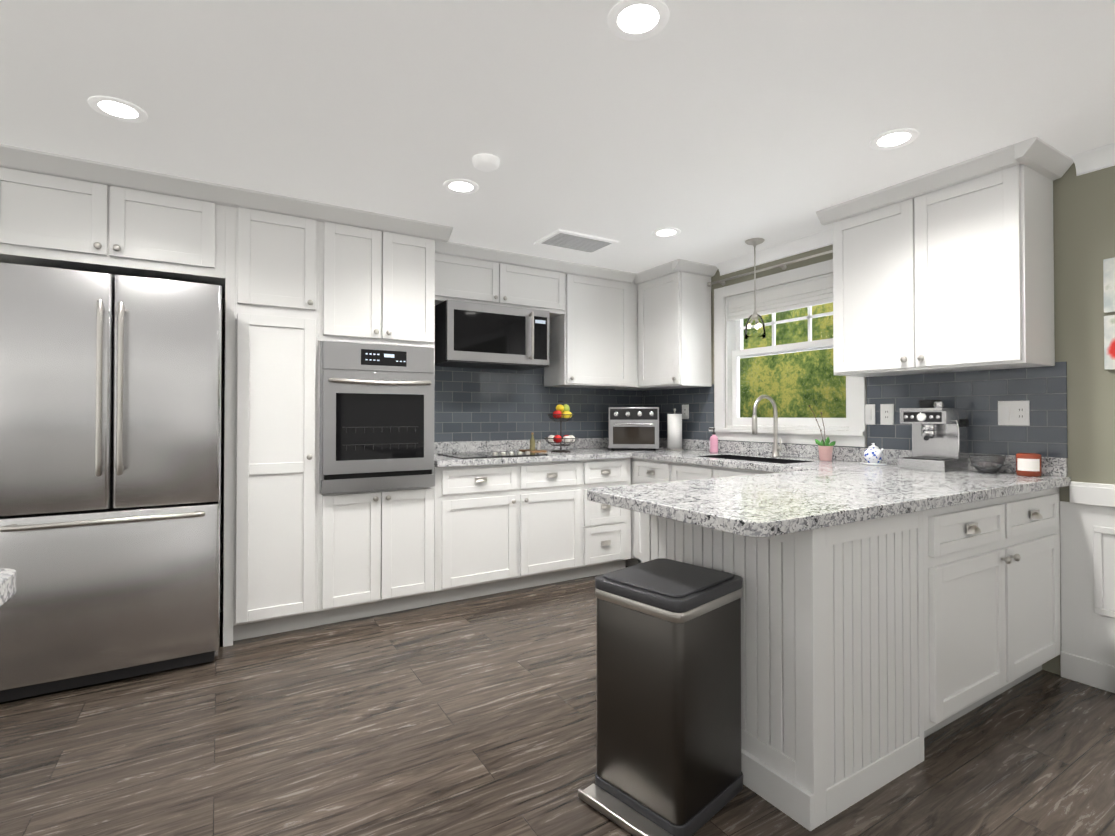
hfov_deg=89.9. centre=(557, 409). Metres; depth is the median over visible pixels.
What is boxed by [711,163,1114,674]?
wall
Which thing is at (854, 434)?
window
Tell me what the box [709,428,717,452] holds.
soap dispenser bottle
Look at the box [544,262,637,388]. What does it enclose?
upper cabinet
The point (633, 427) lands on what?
fryer toaster oven
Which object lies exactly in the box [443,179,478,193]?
recessed light
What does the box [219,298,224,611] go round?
wall
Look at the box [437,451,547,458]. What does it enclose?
glass cooktop
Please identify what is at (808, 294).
window shade
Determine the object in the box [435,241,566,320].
upper cabinet
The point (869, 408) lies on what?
light switch
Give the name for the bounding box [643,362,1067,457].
tile backsplash
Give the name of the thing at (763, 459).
undermount sink basin
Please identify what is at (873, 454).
teapot
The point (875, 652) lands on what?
base cabinet
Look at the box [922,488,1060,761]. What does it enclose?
base cabinet
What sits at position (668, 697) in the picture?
step trash can
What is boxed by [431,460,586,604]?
base cabinet
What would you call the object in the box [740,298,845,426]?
backdrop
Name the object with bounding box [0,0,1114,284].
ceiling
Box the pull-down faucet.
[752,395,781,456]
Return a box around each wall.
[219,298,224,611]
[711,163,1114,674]
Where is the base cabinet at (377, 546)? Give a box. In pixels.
[320,486,433,624]
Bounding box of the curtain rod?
[707,250,832,286]
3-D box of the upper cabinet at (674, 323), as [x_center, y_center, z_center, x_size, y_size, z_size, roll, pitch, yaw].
[0.837,-0.642,4.604,0.412,0.928,0.910,0,-1,-31]
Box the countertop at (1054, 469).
[630,438,1070,494]
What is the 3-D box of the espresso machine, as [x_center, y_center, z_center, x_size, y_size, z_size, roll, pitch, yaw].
[1.924,0.128,2.864,0.304,0.360,0.249,0,-1,-31]
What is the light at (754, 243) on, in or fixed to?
hanging from the ceiling
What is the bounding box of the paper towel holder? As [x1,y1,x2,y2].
[666,408,683,450]
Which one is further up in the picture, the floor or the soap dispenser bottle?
the soap dispenser bottle
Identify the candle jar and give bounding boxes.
[1016,453,1041,476]
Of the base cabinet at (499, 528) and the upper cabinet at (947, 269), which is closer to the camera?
the upper cabinet at (947, 269)
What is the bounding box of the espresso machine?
[898,400,968,471]
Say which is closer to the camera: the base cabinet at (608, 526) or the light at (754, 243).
the light at (754, 243)
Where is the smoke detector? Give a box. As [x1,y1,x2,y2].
[472,153,499,171]
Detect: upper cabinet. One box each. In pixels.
[0,148,227,284]
[324,204,439,351]
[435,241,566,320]
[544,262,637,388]
[615,259,717,390]
[816,136,1073,376]
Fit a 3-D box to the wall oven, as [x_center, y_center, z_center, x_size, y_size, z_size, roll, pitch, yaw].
[-1.160,0.047,3.475,0.656,0.855,0.662,0,-1,-31]
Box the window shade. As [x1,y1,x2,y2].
[728,276,832,320]
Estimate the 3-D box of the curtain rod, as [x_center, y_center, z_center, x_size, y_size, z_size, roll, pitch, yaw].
[1.501,-0.977,3.844,0.087,0.036,1.199,0,-1,-31]
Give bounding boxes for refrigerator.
[0,263,221,701]
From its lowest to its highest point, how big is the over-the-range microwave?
0.414 m
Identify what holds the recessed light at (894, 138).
in the ceiling
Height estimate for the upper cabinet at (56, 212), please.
0.445 m
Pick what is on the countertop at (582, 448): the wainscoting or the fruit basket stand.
the fruit basket stand
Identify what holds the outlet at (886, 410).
attached to the tile backsplash at (978, 395)
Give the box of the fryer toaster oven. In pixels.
[609,407,658,449]
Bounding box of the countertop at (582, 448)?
[434,438,629,466]
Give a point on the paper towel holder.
(674, 431)
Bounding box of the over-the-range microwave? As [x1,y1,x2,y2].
[435,299,548,369]
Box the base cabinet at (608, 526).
[587,458,630,576]
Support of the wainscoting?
attached to the wall at (1084, 223)
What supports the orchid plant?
on the countertop at (1054, 469)
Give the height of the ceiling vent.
0.012 m
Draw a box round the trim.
[715,142,1114,275]
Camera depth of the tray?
4.21 m
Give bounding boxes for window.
[709,259,866,446]
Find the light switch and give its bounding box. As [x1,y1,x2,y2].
[865,404,874,424]
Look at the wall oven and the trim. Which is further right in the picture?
the trim
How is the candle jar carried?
on the countertop at (1054, 469)
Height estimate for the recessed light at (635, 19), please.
0.006 m
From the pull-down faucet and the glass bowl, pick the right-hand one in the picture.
the glass bowl
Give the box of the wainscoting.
[1060,481,1114,692]
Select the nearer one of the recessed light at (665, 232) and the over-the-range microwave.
the recessed light at (665, 232)
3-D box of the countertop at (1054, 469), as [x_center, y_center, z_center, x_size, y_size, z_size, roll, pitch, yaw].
[1.280,0.296,3.650,0.647,0.125,2.997,0,-1,-31]
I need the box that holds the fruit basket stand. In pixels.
[545,401,576,451]
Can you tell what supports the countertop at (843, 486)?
on the base cabinet at (991, 595)
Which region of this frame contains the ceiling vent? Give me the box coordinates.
[534,229,618,254]
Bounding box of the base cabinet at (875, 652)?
[642,511,921,830]
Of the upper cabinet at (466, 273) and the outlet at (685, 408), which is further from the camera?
the outlet at (685, 408)
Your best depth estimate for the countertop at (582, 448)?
4.16 m
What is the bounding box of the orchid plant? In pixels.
[809,405,835,460]
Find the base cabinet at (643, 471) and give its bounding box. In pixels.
[626,458,693,566]
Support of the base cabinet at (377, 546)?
on the floor
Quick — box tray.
[519,432,546,452]
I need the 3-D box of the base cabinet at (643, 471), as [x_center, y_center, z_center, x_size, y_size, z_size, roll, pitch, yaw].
[0.683,0.808,4.679,0.597,0.874,0.592,0,-1,-31]
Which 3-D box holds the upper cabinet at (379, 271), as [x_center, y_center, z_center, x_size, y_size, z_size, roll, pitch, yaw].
[-1.231,-0.751,3.529,0.746,0.735,0.608,0,-1,-31]
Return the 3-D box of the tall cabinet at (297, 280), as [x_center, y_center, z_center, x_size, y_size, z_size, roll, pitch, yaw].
[-1.678,0.053,3.249,0.450,2.350,0.608,0,-1,-31]
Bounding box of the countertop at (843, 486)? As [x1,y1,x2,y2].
[587,466,1013,536]
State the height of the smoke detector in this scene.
0.034 m
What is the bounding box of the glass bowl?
[969,454,1005,472]
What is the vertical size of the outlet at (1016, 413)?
0.120 m
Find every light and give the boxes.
[88,95,147,122]
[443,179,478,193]
[607,0,668,39]
[652,228,680,237]
[744,238,765,338]
[869,128,918,149]
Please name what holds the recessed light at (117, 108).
in the ceiling
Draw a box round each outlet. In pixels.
[682,404,688,418]
[880,404,893,424]
[998,400,1029,425]
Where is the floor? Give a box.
[0,566,1114,835]
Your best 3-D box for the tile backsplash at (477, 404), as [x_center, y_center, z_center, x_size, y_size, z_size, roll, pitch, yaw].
[-0.148,-0.242,4.542,2.161,0.970,0.008,0,-1,-31]
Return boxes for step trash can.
[578,558,742,835]
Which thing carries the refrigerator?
on the floor
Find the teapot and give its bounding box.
[860,443,886,464]
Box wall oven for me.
[319,341,434,493]
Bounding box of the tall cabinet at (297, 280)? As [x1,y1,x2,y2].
[220,188,323,646]
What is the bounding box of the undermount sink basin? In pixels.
[698,455,815,463]
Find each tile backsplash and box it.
[434,366,642,441]
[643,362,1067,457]
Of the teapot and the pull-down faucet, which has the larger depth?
the pull-down faucet

